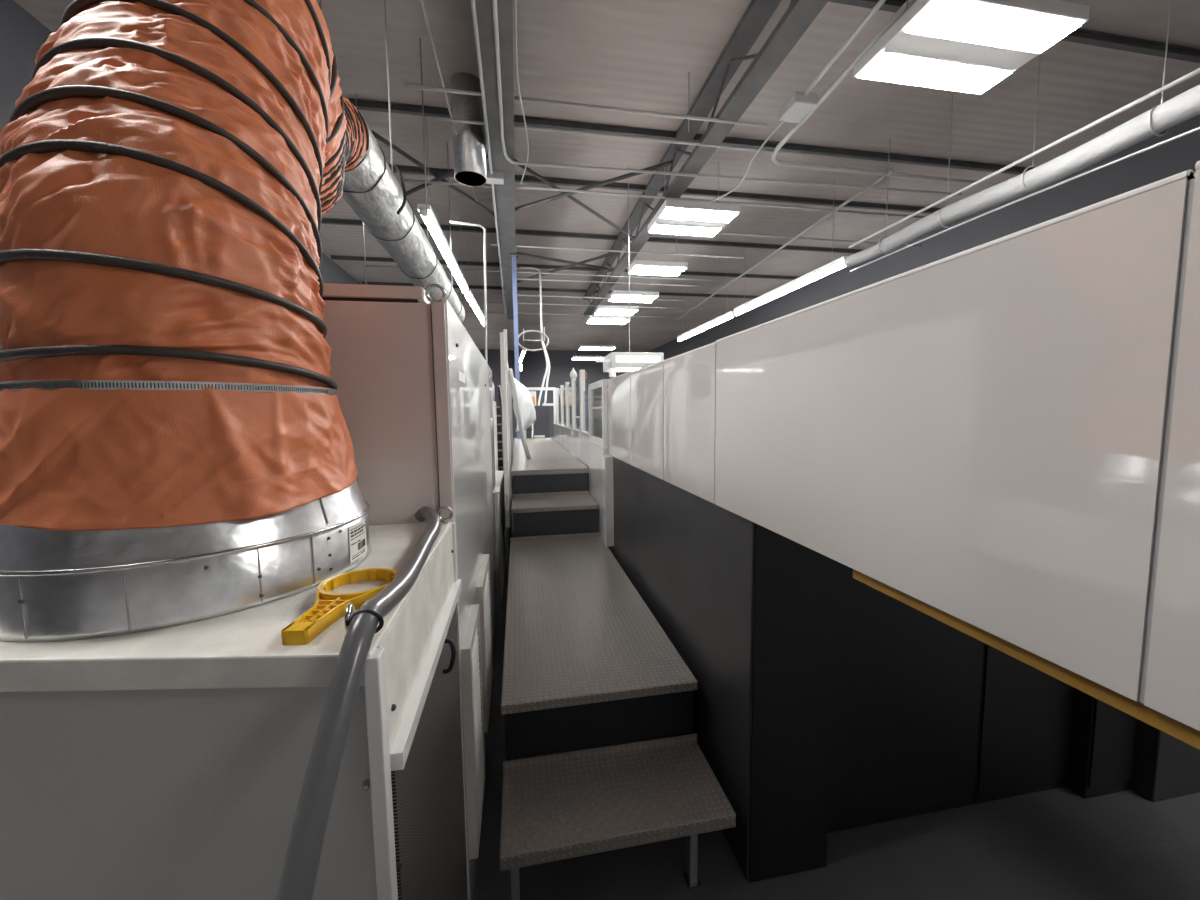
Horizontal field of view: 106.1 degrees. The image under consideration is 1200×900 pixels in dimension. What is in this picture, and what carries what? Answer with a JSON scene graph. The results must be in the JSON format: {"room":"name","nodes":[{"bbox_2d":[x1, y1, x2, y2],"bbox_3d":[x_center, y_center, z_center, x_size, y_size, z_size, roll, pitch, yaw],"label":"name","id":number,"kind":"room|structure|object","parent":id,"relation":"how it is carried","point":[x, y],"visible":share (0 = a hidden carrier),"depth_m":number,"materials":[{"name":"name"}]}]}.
{"room":"factory floor","nodes":[
{"label":"factory floor","id":0,"kind":"room"},
{"bbox_2d":[0,0,361,348],"bbox_3d":[-6.244,-1.886,10.434,0.100,5.090,31.000,-2,5,-10],"label":"wall","id":1,"kind":"structure","parent":0,"point":[22,35],"depth_m":3.93,"materials":[{"name":"grey"}]},
{"bbox_2d":[479,349,648,436],"bbox_3d":[-2.965,-3.337,26.767,12.200,5.090,0.100,-2,5,-10],"label":"wall","id":2,"kind":"structure","parent":0,"point":[532,373],"depth_m":26.62,"materials":[{"name":"grey"}]},
{"bbox_2d":[14,0,1199,350],"bbox_3d":[-0.224,-4.638,11.297,12.200,0.100,31.000,-2,5,-10],"label":"ceiling","id":3,"kind":"structure","parent":0,"point":[628,54],"depth_m":5.69,"materials":[{"name":"grey metal"}]},
{"bbox_2d":[342,0,464,321],"bbox_3d":[-2.018,-2.946,5.045,0.451,2.150,5.000,-2,5,-10],"label":"duct","id":4,"kind":"object","parent":3,"relation":"hanging from","point":[372,190],"visible":0.75,"depth_m":3.56,"materials":[{"name":"metal"}]},
{"bbox_2d":[417,123,468,294],"bbox_3d":[-2.305,-3.500,6.843,0.140,1.350,3.541,-1,5,-9],"label":"tube light","id":5,"kind":"object","parent":3,"relation":"hanging from","point":[434,227],"visible":0.88,"depth_m":6.08,"materials":[{"name":"white plastic"}]},
{"bbox_2d":[451,73,486,186],"bbox_3d":[-1.451,-3.521,4.998,0.350,0.990,0.350,-2,5,-10],"label":"duct","id":6,"kind":"object","parent":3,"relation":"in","point":[469,144],"visible":0.87,"depth_m":4.86,"materials":[{"name":"metal"}]},
{"bbox_2d":[420,0,476,201],"bbox_3d":[-1.346,-3.345,3.757,0.115,0.081,5.401,-2,5,-10],"label":"conduit","id":7,"kind":"object","parent":6,"relation":"attached to","point":[421,1],"visible":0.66,"depth_m":3.90,"materials":[{"name":"silver metal"}]},
{"bbox_2d":[464,232,484,325],"bbox_3d":[-2.818,-3.787,10.234,0.140,1.350,3.163,-1,5,-8],"label":"tube light","id":8,"kind":"object","parent":3,"relation":"hanging from","point":[469,296],"visible":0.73,"depth_m":9.75,"materials":[{"name":"white plastic"}]},
{"bbox_2d":[362,281,758,298],"bbox_3d":[-0.603,-4.724,13.393,12.000,0.080,0.060,-2,5,-10],"label":"joist","id":9,"kind":"object","parent":3,"relation":"attached to","point":[363,282],"visible":0.64,"depth_m":13.27,"materials":[{"name":"metal"}]},
{"bbox_2d":[330,255,800,279],"bbox_3d":[-0.228,-4.550,11.334,12.000,0.080,0.060,-2,5,-10],"label":"joist","id":10,"kind":"object","parent":3,"relation":"attached to","point":[333,257],"visible":0.62,"depth_m":11.15,"materials":[{"name":"metal"}]},
{"bbox_2d":[321,218,862,253],"bbox_3d":[0.146,-4.377,9.275,12.000,0.080,0.060,-2,5,-10],"label":"joist","id":11,"kind":"object","parent":3,"relation":"attached to","point":[323,220],"visible":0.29,"depth_m":9.29,"materials":[{"name":"metal"}]},
{"bbox_2d":[586,315,630,323],"bbox_3d":[0.241,-4.345,13.676,1.240,0.904,0.710,-2,5,-10],"label":"ceiling light","id":12,"kind":"object","parent":3,"relation":"hanging from","point":[592,319],"visible":0.9,"depth_m":13.47,"materials":[{"name":"white plastic"}]},
{"bbox_2d":[594,301,638,315],"bbox_3d":[0.434,-4.236,12.394,1.120,0.904,0.710,-2,5,-10],"label":"ceiling light","id":13,"kind":"object","parent":3,"relation":"hanging from","point":[600,309],"visible":0.91,"depth_m":12.17,"materials":[{"name":"white plastic"}]},
{"bbox_2d":[596,166,663,376],"bbox_3d":[0.379,-2.652,6.827,1.000,3.100,0.710,-2,5,-10],"label":"lamp","id":14,"kind":"object","parent":3,"relation":"hanging from","point":[614,362],"visible":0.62,"depth_m":6.62,"materials":[{"name":"white metal"}]},
{"bbox_2d":[608,283,658,302],"bbox_3d":[0.794,-4.113,10.915,1.120,0.904,0.660,-2,5,-10],"label":"ceiling light","id":15,"kind":"object","parent":3,"relation":"hanging from","point":[616,295],"visible":0.87,"depth_m":10.71,"materials":[{"name":"white plastic"}]},
{"bbox_2d":[628,225,687,275],"bbox_3d":[1.111,-3.930,8.754,1.050,0.904,0.540,-2,5,-10],"label":"ceiling light","id":16,"kind":"object","parent":3,"relation":"hanging from","point":[640,267],"visible":0.88,"depth_m":8.61,"materials":[{"name":"white plastic"}]},
{"bbox_2d":[630,271,679,275],"bbox_3d":[1.089,-3.501,8.943,0.990,0.018,0.173,-2,5,-10],"label":"diffuser","id":17,"kind":"object","parent":16,"relation":"attached to","point":[663,273],"depth_m":8.91,"materials":[{"name":"white"}]},
{"bbox_2d":[633,266,685,271],"bbox_3d":[1.143,-3.476,8.642,0.990,0.018,0.173,-2,5,-10],"label":"diffuser","id":18,"kind":"object","parent":16,"relation":"attached to","point":[661,268],"depth_m":8.61,"materials":[{"name":"white"}]},
{"bbox_2d":[388,164,941,213],"bbox_3d":[0.520,-4.203,7.216,12.000,0.080,0.060,-2,5,-10],"label":"joist","id":19,"kind":"object","parent":3,"relation":"attached to","point":[404,169],"visible":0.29,"depth_m":7.45,"materials":[{"name":"metal"}]},
{"bbox_2d":[347,98,1032,174],"bbox_3d":[0.770,-4.088,5.843,12.000,0.080,0.060,-2,5,-10],"label":"joist","id":20,"kind":"object","parent":3,"relation":"attached to","point":[370,105],"visible":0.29,"depth_m":5.92,"materials":[{"name":"metal"}]},
{"bbox_2d":[647,166,740,236],"bbox_3d":[1.329,-3.739,6.520,1.080,0.904,0.890,-2,5,-10],"label":"ceiling light","id":21,"kind":"object","parent":3,"relation":"hanging from","point":[678,217],"visible":0.97,"depth_m":6.38,"materials":[{"name":"white plastic"}]},
{"bbox_2d":[650,224,720,236],"bbox_3d":[1.287,-3.320,6.819,1.020,0.018,0.299,-2,5,-10],"label":"diffuser","id":22,"kind":"object","parent":21,"relation":"attached to","point":[678,229],"depth_m":6.77,"materials":[{"name":"white plastic"}]},
{"bbox_2d":[661,208,737,222],"bbox_3d":[1.381,-3.276,6.298,1.020,0.018,0.299,-2,5,-10],"label":"diffuser","id":23,"kind":"object","parent":21,"relation":"attached to","point":[725,215],"depth_m":6.24,"materials":[{"name":"white plastic"}]},
{"bbox_2d":[583,0,828,316],"bbox_3d":[0.952,-3.895,6.725,0.220,0.580,15.508,-2,5,-10],"label":"ceiling beam","id":24,"kind":"structure","parent":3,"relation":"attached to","point":[800,14],"depth_m":4.79,"materials":[{"name":"metal"}]},
{"bbox_2d":[517,278,698,286],"bbox_3d":[0.260,-3.929,10.578,4.340,0.032,0.032,-2,5,-10],"label":"pipe","id":25,"kind":"object","parent":24,"relation":"attached to","point":[517,278],"visible":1,"depth_m":10.54,"materials":[{"name":"grey metal"}]},
{"bbox_2d":[517,245,743,258],"bbox_3d":[0.674,-3.761,8.577,4.440,0.032,0.032,-2,5,-10],"label":"pipe","id":26,"kind":"object","parent":24,"relation":"attached to","point":[517,245],"visible":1,"depth_m":8.53,"materials":[{"name":"grey metal"}]},
{"bbox_2d":[515,96,766,126],"bbox_3d":[0.475,-3.411,4.562,2.630,0.032,0.032,-2,5,-10],"label":"pipe","id":27,"kind":"object","parent":24,"relation":"attached to","point":[525,99],"visible":1,"depth_m":4.53,"materials":[{"name":"grey metal"}]},
{"bbox_2d":[515,125,802,155],"bbox_3d":[0.752,-3.457,5.047,3.350,0.028,0.028,-2,5,-10],"label":"pipe","id":28,"kind":"object","parent":24,"relation":"attached to","point":[516,126],"visible":1,"depth_m":5.00,"materials":[{"name":"grey metal"}]},
{"bbox_2d":[717,232,921,246],"bbox_3d":[3.498,-3.742,7.970,5.100,0.028,0.028,-2,5,-10],"label":"pipe","id":29,"kind":"object","parent":24,"relation":"attached to","point":[718,232],"visible":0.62,"depth_m":7.97,"materials":[{"name":"grey metal"}]},
{"bbox_2d":[677,311,735,341],"bbox_3d":[2.782,-3.959,12.207,0.140,1.480,3.661,-2,5,-10],"label":"tube light","id":30,"kind":"object","parent":3,"relation":"hanging from","point":[729,315],"visible":0.85,"depth_m":11.94,"materials":[{"name":"white plastic"}]},
{"bbox_2d":[734,179,847,315],"bbox_3d":[3.446,-3.661,8.554,0.140,1.460,3.611,-2,5,-10],"label":"tube light","id":31,"kind":"object","parent":3,"relation":"hanging from","point":[835,265],"visible":0.87,"depth_m":8.10,"materials":[{"name":"white plastic"}]},
{"bbox_2d":[772,0,979,184],"bbox_3d":[2.842,-3.432,4.478,2.308,0.050,5.118,2,6,30],"label":"conduit","id":32,"kind":"object","parent":3,"relation":"attached to","point":[902,10],"visible":0.94,"depth_m":5.15,"materials":[{"name":"grey metal"}]},
{"bbox_2d":[778,0,885,122],"bbox_3d":[2.194,-3.344,3.202,0.249,0.100,3.059,-1,5,-8],"label":"conduit","id":33,"kind":"object","parent":32,"relation":"attached to","point":[799,104],"visible":1,"depth_m":4.41,"materials":[{"name":"grey metal"}]},
{"bbox_2d":[709,121,784,203],"bbox_3d":[1.655,-3.411,5.595,0.225,0.229,1.952,-3,5,-23],"label":"loose cable","id":34,"kind":"object","parent":33,"relation":"hanging from","point":[782,122],"visible":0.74,"depth_m":5.24,"materials":[{"name":"grey paint"}]},
{"bbox_2d":[853,0,1089,93],"bbox_3d":[2.767,-3.488,3.417,1.260,0.904,0.770,-2,5,-10],"label":"ceiling light","id":35,"kind":"object","parent":3,"relation":"hanging from","point":[967,46],"visible":1,"depth_m":3.35,"materials":[{"name":"white plastic"}]},
{"bbox_2d":[858,52,1011,93],"bbox_3d":[2.732,-3.066,3.678,1.200,0.018,0.256,-2,5,-10],"label":"diffuser","id":36,"kind":"object","parent":35,"relation":"attached to","point":[908,68],"depth_m":3.65,"materials":[{"name":"white plastic"}]},
{"bbox_2d":[905,0,1080,52],"bbox_3d":[2.813,-3.028,3.232,1.200,0.018,0.256,-2,5,-10],"label":"diffuser","id":37,"kind":"object","parent":35,"relation":"attached to","point":[967,21],"depth_m":3.20,"materials":[{"name":"white plastic"}]},
{"bbox_2d":[828,0,1199,62],"bbox_3d":[1.153,-3.910,3.735,12.000,0.080,0.060,-2,5,-10],"label":"joist","id":38,"kind":"object","parent":3,"relation":"attached to","point":[1079,35],"visible":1,"depth_m":4.43,"materials":[{"name":"metal"}]},
{"bbox_2d":[844,0,1199,266],"bbox_3d":[4.148,-3.326,4.808,0.238,1.500,4.100,-2,5,-10],"label":"insulated pipe","id":39,"kind":"object","parent":3,"relation":"hanging from","point":[1184,106],"visible":1,"depth_m":4.19,"materials":[{"name":"grey"}]},
{"bbox_2d":[849,68,1199,247],"bbox_3d":[4.093,-2.881,4.785,0.036,0.056,4.000,-2,5,-10],"label":"pipe","id":40,"kind":"object","parent":39,"relation":"attached to","point":[1197,71],"visible":1,"depth_m":4.15,"materials":[{"name":"white metal"}]},
{"bbox_2d":[850,127,1199,271],"bbox_3d":[4.154,-2.520,4.826,0.039,0.054,4.001,-2,5,-11],"label":"pipe","id":41,"kind":"object","parent":39,"relation":"hanging from","point":[1197,128],"visible":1,"depth_m":4.22,"materials":[{"name":"silver metal"}]},
{"bbox_2d":[473,437,1199,899],"bbox_3d":[-0.162,0.533,11.744,12.200,0.100,31.000,-2,5,-10],"label":"floor","id":42,"kind":"structure","parent":0,"point":[1056,843],"depth_m":1.50,"materials":[{"name":"grey concrete"}]},
{"bbox_2d":[0,506,470,899],"bbox_3d":[-0.839,0.808,0.837,1.101,1.245,0.684,-2,5,-10],"label":"cabinet","id":43,"kind":"object","parent":42,"relation":"on","point":[168,763],"visible":0.87,"depth_m":0.57,"materials":[{"name":"white metal"}]},
{"bbox_2d":[0,480,370,641],"bbox_3d":[-0.733,0.057,0.835,0.541,0.339,0.541,-5,6,-38],"label":"duct collar","id":44,"kind":"object","parent":43,"relation":"on","point":[55,586],"visible":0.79,"depth_m":0.62,"materials":[{"name":"metal"}]},
{"bbox_2d":[0,0,368,530],"bbox_3d":[-1.158,-0.977,1.661,0.516,1.996,2.517,-3,5,-24],"label":"flexible duct","id":45,"kind":"object","parent":44,"relation":"attached to","point":[170,170],"visible":1,"depth_m":0.67,"materials":[{"name":"orange plastic"}]},
{"bbox_2d":[350,524,365,559],"bbox_3d":[-0.467,0.175,0.874,0.002,0.057,0.064,-1,5,-6],"label":"label","id":46,"kind":"object","parent":44,"relation":"attached to","point":[357,531],"depth_m":0.87,"materials":[{"name":"white paper"}]},
{"bbox_2d":[281,568,398,644],"bbox_3d":[-0.383,0.227,0.684,0.120,0.018,0.231,-2,5,-10],"label":"wrench","id":47,"kind":"object","parent":43,"relation":"on","point":[328,607],"visible":0.87,"depth_m":0.66,"materials":[{"name":"yellow plastic"}]},
{"bbox_2d":[276,506,440,899],"bbox_3d":[-0.356,0.800,0.784,0.127,1.238,0.965,-1,5,-7],"label":"hose","id":48,"kind":"object","parent":43,"relation":"attached to","point":[306,839],"visible":0.98,"depth_m":0.48,"materials":[{"name":"grey rubber"}]},
{"bbox_2d":[346,609,383,632],"bbox_3d":[-0.295,0.217,0.568,0.044,0.038,0.016,-2,5,-10],"label":"cable tie","id":49,"kind":"object","parent":48,"relation":"attached to","point":[378,615],"visible":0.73,"depth_m":0.56,"materials":[{"name":"black plastic"}]},
{"bbox_2d":[391,607,467,899],"bbox_3d":[-0.334,0.883,0.952,0.012,0.964,0.610,-2,5,-10],"label":"door","id":50,"kind":"structure","parent":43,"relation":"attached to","point":[429,794],"depth_m":0.89,"materials":[{"name":"metal"}]},
{"bbox_2d":[322,283,499,899],"bbox_3d":[-0.969,0.397,2.205,0.850,1.832,2.116,-2,5,-10],"label":"tall cabinet","id":51,"kind":"object","parent":42,"relation":"on","point":[414,391],"depth_m":1.19,"materials":[{"name":"white metal"}]},
{"bbox_2d":[450,221,486,361],"bbox_3d":[-1.587,-0.883,5.654,0.425,3.804,0.028,-2,5,-10],"label":"standpipe","id":52,"kind":"object","parent":42,"relation":"on","point":[453,222],"visible":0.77,"depth_m":5.57,"materials":[{"name":"white metal"}]},
{"bbox_2d":[492,382,497,470],"bbox_3d":[-1.369,0.203,4.750,0.572,1.790,0.530,-2,5,-10],"label":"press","id":53,"kind":"object","parent":42,"relation":"on","point":[494,402],"visible":0.16,"depth_m":4.62,"materials":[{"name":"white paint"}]},
{"bbox_2d":[495,471,505,609],"bbox_3d":[-1.074,0.715,3.927,0.455,0.905,1.235,-2,5,-10],"label":"base panel","id":54,"kind":"object","parent":42,"relation":"on","point":[498,474],"visible":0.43,"depth_m":3.71,"materials":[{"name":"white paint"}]},
{"bbox_2d":[493,400,511,537],"bbox_3d":[-1.429,0.178,5.920,0.510,1.640,1.510,-2,5,-10],"label":"rack","id":55,"kind":"object","parent":42,"relation":"on","point":[499,422],"visible":0.15,"depth_m":5.47,"materials":[{"name":"white metal"}]},
{"bbox_2d":[500,329,512,574],"bbox_3d":[-0.914,0.012,4.577,0.047,2.190,1.980,-2,5,-10],"label":"safety gate","id":56,"kind":"object","parent":42,"relation":"on","point":[506,394],"visible":0.96,"depth_m":3.64,"materials":[{"name":"white metal"}]},
{"bbox_2d":[513,378,535,431],"bbox_3d":[-0.873,-0.532,5.177,0.252,0.630,0.471,-1,5,-6],"label":"sheet","id":57,"kind":"object","parent":56,"relation":"hanging from","point":[527,409],"visible":0.68,"depth_m":5.22,"materials":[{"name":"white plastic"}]},
{"bbox_2d":[509,253,520,438],"bbox_3d":[-1.594,-1.464,8.684,0.170,4.440,0.200,-2,5,-10],"label":"column","id":58,"kind":"structure","parent":42,"relation":"on","point":[513,256],"depth_m":8.54,"materials":[{"name":"blue metal"}]},
{"bbox_2d":[475,0,515,319],"bbox_3d":[-1.385,-3.828,6.565,0.280,0.630,16.000,-2,5,-10],"label":"girder","id":59,"kind":"object","parent":58,"relation":"on","point":[504,194],"visible":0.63,"depth_m":4.48,"materials":[{"name":"metal"}]},
{"bbox_2d":[372,130,494,216],"bbox_3d":[-2.086,-3.677,6.246,0.060,0.359,2.201,3,6,33],"label":"brace","id":60,"kind":"object","parent":59,"relation":"attached to","point":[375,134],"visible":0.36,"depth_m":5.92,"materials":[{"name":"metal"}]},
{"bbox_2d":[405,84,480,95],"bbox_3d":[-1.393,-3.359,4.216,0.810,0.032,0.032,-2,5,-10],"label":"pipe","id":61,"kind":"object","parent":59,"relation":"attached to","point":[412,86],"visible":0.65,"depth_m":4.20,"materials":[{"name":"grey metal"}]},
{"bbox_2d":[406,154,488,195],"bbox_3d":[-2.042,-3.656,6.001,1.759,0.359,0.060,1,5,21],"label":"brace","id":62,"kind":"object","parent":59,"relation":"attached to","point":[451,172],"visible":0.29,"depth_m":6.07,"materials":[{"name":"metal"}]},
{"bbox_2d":[471,0,505,313],"bbox_3d":[-1.583,-3.513,7.065,0.230,0.080,13.000,-2,5,-10],"label":"conduit","id":63,"kind":"object","parent":59,"relation":"attached to","point":[493,177],"visible":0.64,"depth_m":4.86,"materials":[{"name":"grey metal"}]},
{"bbox_2d":[515,0,528,183],"bbox_3d":[-0.699,-3.395,4.074,0.116,0.136,3.802,-1,5,-9],"label":"loose cable","id":64,"kind":"object","parent":59,"relation":"hanging from","point":[515,0],"visible":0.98,"depth_m":4.05,"materials":[{"name":"grey paint"}]},
{"bbox_2d":[518,267,548,350],"bbox_3d":[-1.331,-2.764,8.859,0.632,1.625,0.072,-2,5,-10],"label":"cable loop","id":65,"kind":"object","parent":59,"relation":"hanging from","point":[539,270],"visible":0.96,"depth_m":8.88,"materials":[{"name":"grey paint"}]},
{"bbox_2d":[364,265,722,280],"bbox_3d":[-0.960,-3.852,9.853,7.800,0.032,0.032,-2,5,-10],"label":"pipe","id":66,"kind":"object","parent":59,"relation":"attached to","point":[364,265],"visible":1,"depth_m":9.90,"materials":[{"name":"grey metal"}]},
{"bbox_2d":[517,252,608,269],"bbox_3d":[-0.704,-3.914,9.384,2.407,0.260,0.060,-5,7,-43],"label":"brace","id":67,"kind":"object","parent":59,"relation":"attached to","point":[520,254],"visible":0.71,"depth_m":9.27,"materials":[{"name":"metal"}]},
{"bbox_2d":[517,252,618,282],"bbox_3d":[-0.785,-3.966,9.824,2.709,0.230,0.060,2,6,31],"label":"brace","id":68,"kind":"object","parent":59,"relation":"attached to","point":[611,253],"visible":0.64,"depth_m":9.70,"materials":[{"name":"metal"}]},
{"bbox_2d":[456,292,684,300],"bbox_3d":[-1.406,-4.010,11.747,7.600,0.036,0.036,-2,5,-10],"label":"pipe","id":69,"kind":"object","parent":59,"relation":"attached to","point":[456,292],"visible":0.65,"depth_m":11.78,"materials":[{"name":"grey metal"}]},
{"bbox_2d":[465,311,678,317],"bbox_3d":[-1.454,-4.201,13.966,8.300,0.040,0.040,-2,5,-10],"label":"pipe","id":70,"kind":"object","parent":59,"relation":"attached to","point":[465,311],"visible":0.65,"depth_m":14.05,"materials":[{"name":"grey metal"}]},
{"bbox_2d":[515,159,633,238],"bbox_3d":[-0.289,-3.772,6.922,0.060,0.330,2.692,4,6,40],"label":"brace","id":71,"kind":"object","parent":59,"relation":"attached to","point":[529,170],"visible":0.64,"depth_m":6.84,"materials":[{"name":"metal"}]},
{"bbox_2d":[515,160,672,211],"bbox_3d":[-0.157,-3.676,6.316,2.348,0.300,0.060,1,5,19],"label":"brace","id":72,"kind":"object","parent":59,"relation":"attached to","point":[668,163],"visible":0.86,"depth_m":6.27,"materials":[{"name":"metal"}]},
{"bbox_2d":[516,185,925,217],"bbox_3d":[2.292,-3.613,6.639,6.950,0.032,0.032,-2,5,-10],"label":"pipe","id":73,"kind":"object","parent":59,"relation":"attached to","point":[517,186],"visible":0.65,"depth_m":6.50,"materials":[{"name":"grey metal"}]},
{"bbox_2d":[492,0,961,195],"bbox_3d":[2.365,-3.298,3.579,6.304,0.075,4.719,-2,5,-10],"label":"conduit","id":74,"kind":"object","parent":59,"relation":"attached to","point":[494,2],"visible":0.98,"depth_m":5.53,"materials":[{"name":"grey metal"}]},
{"bbox_2d":[676,169,893,319],"bbox_3d":[3.150,-3.945,10.362,0.075,0.044,9.365,-1,5,-7],"label":"conduit","id":75,"kind":"object","parent":74,"relation":"attached to","point":[891,170],"visible":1,"depth_m":7.66,"materials":[{"name":"grey metal"}]},
{"bbox_2d":[527,406,549,437],"bbox_3d":[-1.233,-0.074,9.010,0.440,1.605,0.480,-2,5,-10],"label":"tall cabinet","id":76,"kind":"object","parent":42,"relation":"on","point":[541,426],"visible":0.33,"depth_m":8.78,"materials":[{"name":"grey metal"}]},
{"bbox_2d":[525,387,555,441],"bbox_3d":[-1.235,-0.299,9.383,0.660,1.990,0.050,-2,5,-10],"label":"stand","id":77,"kind":"object","parent":42,"relation":"on","point":[553,404],"visible":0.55,"depth_m":9.33,"materials":[{"name":"white metal"}]},
{"bbox_2d":[511,438,588,493],"bbox_3d":[-0.862,0.459,6.424,0.688,0.980,4.870,-2,5,-10],"label":"walkway","id":78,"kind":"object","parent":42,"relation":"on","point":[550,468],"visible":0.96,"depth_m":4.07,"materials":[{"name":"grey metal"}]},
{"bbox_2d":[508,368,530,458],"bbox_3d":[-0.781,-0.300,4.397,0.056,0.896,0.995,-1,5,-1],"label":"brace","id":79,"kind":"object","parent":78,"relation":"on","point":[510,371],"visible":0.95,"depth_m":4.27,"materials":[{"name":"white metal"}]},
{"bbox_2d":[553,423,589,466],"bbox_3d":[-0.440,-0.166,6.133,0.070,0.305,4.190,-2,5,-10],"label":"parapet","id":80,"kind":"object","parent":78,"relation":"attached to","point":[575,441],"visible":0.88,"depth_m":5.13,"materials":[{"name":"white paint"}]},
{"bbox_2d":[570,368,576,428],"bbox_3d":[-0.309,-0.615,5.338,0.090,0.723,0.090,-2,5,-10],"label":"post","id":81,"kind":"object","parent":80,"relation":"on","point":[573,374],"visible":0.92,"depth_m":5.31,"materials":[{"name":"white metal"}]},
{"bbox_2d":[574,379,579,428],"bbox_3d":[-0.246,-0.504,4.997,0.005,0.550,0.570,-2,5,-10],"label":"glass screen","id":82,"kind":"object","parent":80,"relation":"on","point":[576,382],"visible":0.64,"depth_m":5.04,"materials":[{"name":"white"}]},
{"bbox_2d":[579,370,584,430],"bbox_3d":[-0.186,-0.506,4.635,0.062,0.625,0.070,-2,5,-10],"label":"post","id":83,"kind":"object","parent":80,"relation":"on","point":[581,372],"visible":0.73,"depth_m":4.60,"materials":[{"name":"white metal"}]},
{"bbox_2d":[583,390,588,431],"bbox_3d":[-0.127,-0.375,4.356,0.005,0.400,0.450,-2,5,-10],"label":"glass screen","id":84,"kind":"object","parent":80,"relation":"on","point":[585,393],"visible":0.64,"depth_m":4.40,"materials":[{"name":"white"}]},
{"bbox_2d":[501,532,697,760],"bbox_3d":[-0.164,1.012,2.605,0.713,0.520,2.000,-2,5,-10],"label":"walkway landing","id":85,"kind":"object","parent":42,"relation":"on","point":[587,663],"visible":0.98,"depth_m":1.83,"materials":[{"name":"black metal"}]},
{"bbox_2d":[511,491,598,536],"bbox_3d":[-0.387,0.538,3.789,0.688,0.285,0.480,-2,5,-10],"label":"step","id":86,"kind":"structure","parent":85,"relation":"on","point":[571,512],"depth_m":3.59,"materials":[{"name":"grey metal"}]},
{"bbox_2d":[589,379,613,546],"bbox_3d":[0.254,0.059,3.723,0.588,1.235,0.800,-2,5,-10],"label":"cabinet","id":87,"kind":"object","parent":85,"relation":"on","point":[601,462],"visible":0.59,"depth_m":3.51,"materials":[{"name":"white metal"}]},
{"bbox_2d":[500,733,735,899],"bbox_3d":[0.043,1.229,1.497,0.717,0.272,0.318,-2,5,-10],"label":"step","id":88,"kind":"structure","parent":42,"relation":"on","point":[560,806],"depth_m":1.44,"materials":[{"name":"silver metal"}]},
{"bbox_2d":[613,457,836,882],"bbox_3d":[0.419,0.701,2.378,0.283,1.163,2.001,-2,5,-10],"label":"plinth","id":89,"kind":"object","parent":42,"relation":"on","point":[748,608],"visible":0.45,"depth_m":1.44,"materials":[{"name":"grey paint"}]},
{"bbox_2d":[828,562,983,832],"bbox_3d":[0.980,0.715,2.019,0.678,1.185,0.908,-2,5,-10],"label":"base panel","id":90,"kind":"object","parent":42,"relation":"on","point":[906,689],"visible":0.27,"depth_m":1.59,"materials":[{"name":"black"}]},
{"bbox_2d":[973,643,1073,803],"bbox_3d":[1.528,0.700,2.117,0.424,1.185,0.908,-2,5,-10],"label":"base panel","id":91,"kind":"object","parent":42,"relation":"on","point":[1025,714],"visible":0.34,"depth_m":1.69,"materials":[{"name":"black"}]},
{"bbox_2d":[1065,688,1138,798],"bbox_3d":[1.863,0.696,2.117,0.224,1.185,0.908,-2,5,-10],"label":"base panel","id":92,"kind":"object","parent":42,"relation":"on","point":[1103,737],"visible":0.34,"depth_m":1.71,"materials":[{"name":"black"}]},
{"bbox_2d":[1130,720,1199,801],"bbox_3d":[2.427,0.684,2.171,0.894,1.185,0.920,-2,5,-10],"label":"base panel","id":93,"kind":"object","parent":42,"relation":"on","point":[1166,766],"visible":0.12,"depth_m":1.70,"materials":[{"name":"grey paint"}]},
{"bbox_3d":[1.334,-0.134,1.868,1.908,0.514,3.410,-2,5,-10],"label":"machine housing","id":94,"kind":"object","parent":42,"relation":"on","visible":0},
{"bbox_2d":[608,371,631,464],"bbox_3d":[0.367,-0.223,3.069,0.501,0.558,0.690,-2,5,-10],"label":"panel","id":95,"kind":"object","parent":94,"relation":"attached to","point":[619,387],"visible":0.68,"depth_m":2.97,"materials":[{"name":"white paint"}]},
{"bbox_2d":[630,360,663,479],"bbox_3d":[0.484,-0.167,2.427,0.501,0.554,0.620,-2,5,-10],"label":"panel","id":96,"kind":"object","parent":94,"relation":"attached to","point":[647,383],"visible":0.68,"depth_m":2.32,"materials":[{"name":"white paint"}]},
{"bbox_2d":[664,342,715,503],"bbox_3d":[0.589,-0.118,1.851,0.501,0.554,0.555,-2,5,-10],"label":"panel","id":97,"kind":"object","parent":94,"relation":"attached to","point":[690,376],"visible":0.7,"depth_m":1.75,"materials":[{"name":"white paint"}]},
{"bbox_2d":[715,169,1195,702],"bbox_3d":[0.735,-0.053,1.044,0.501,0.558,1.090,-2,5,-10],"label":"panel","id":98,"kind":"object","parent":94,"relation":"attached to","point":[980,434],"visible":0.98,"depth_m":0.63,"materials":[{"name":"white paint"}]},
{"bbox_2d":[853,569,1199,749],"bbox_3d":[0.641,0.278,0.497,0.078,0.045,0.900,-2,5,-10],"label":"trim","id":99,"kind":"structure","parent":94,"relation":"attached to","point":[1185,733],"depth_m":0.58,"materials":[{"name":"yellow paint"}]},
{"bbox_2d":[1144,161,1199,730],"bbox_3d":[0.873,0.009,0.286,0.501,0.562,0.455,-2,5,-10],"label":"panel","id":100,"kind":"object","parent":94,"relation":"attached to","point":[1172,689],"visible":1,"depth_m":0.46,"materials":[{"name":"white paint"}]},
{"bbox_2d":[649,115,1199,359],"bbox_3d":[5.858,-2.219,12.607,0.100,5.090,31.000,-2,5,-10],"label":"wall","id":101,"kind":"structure","parent":0,"point":[1179,155],"depth_m":7.57,"materials":[{"name":"grey"}]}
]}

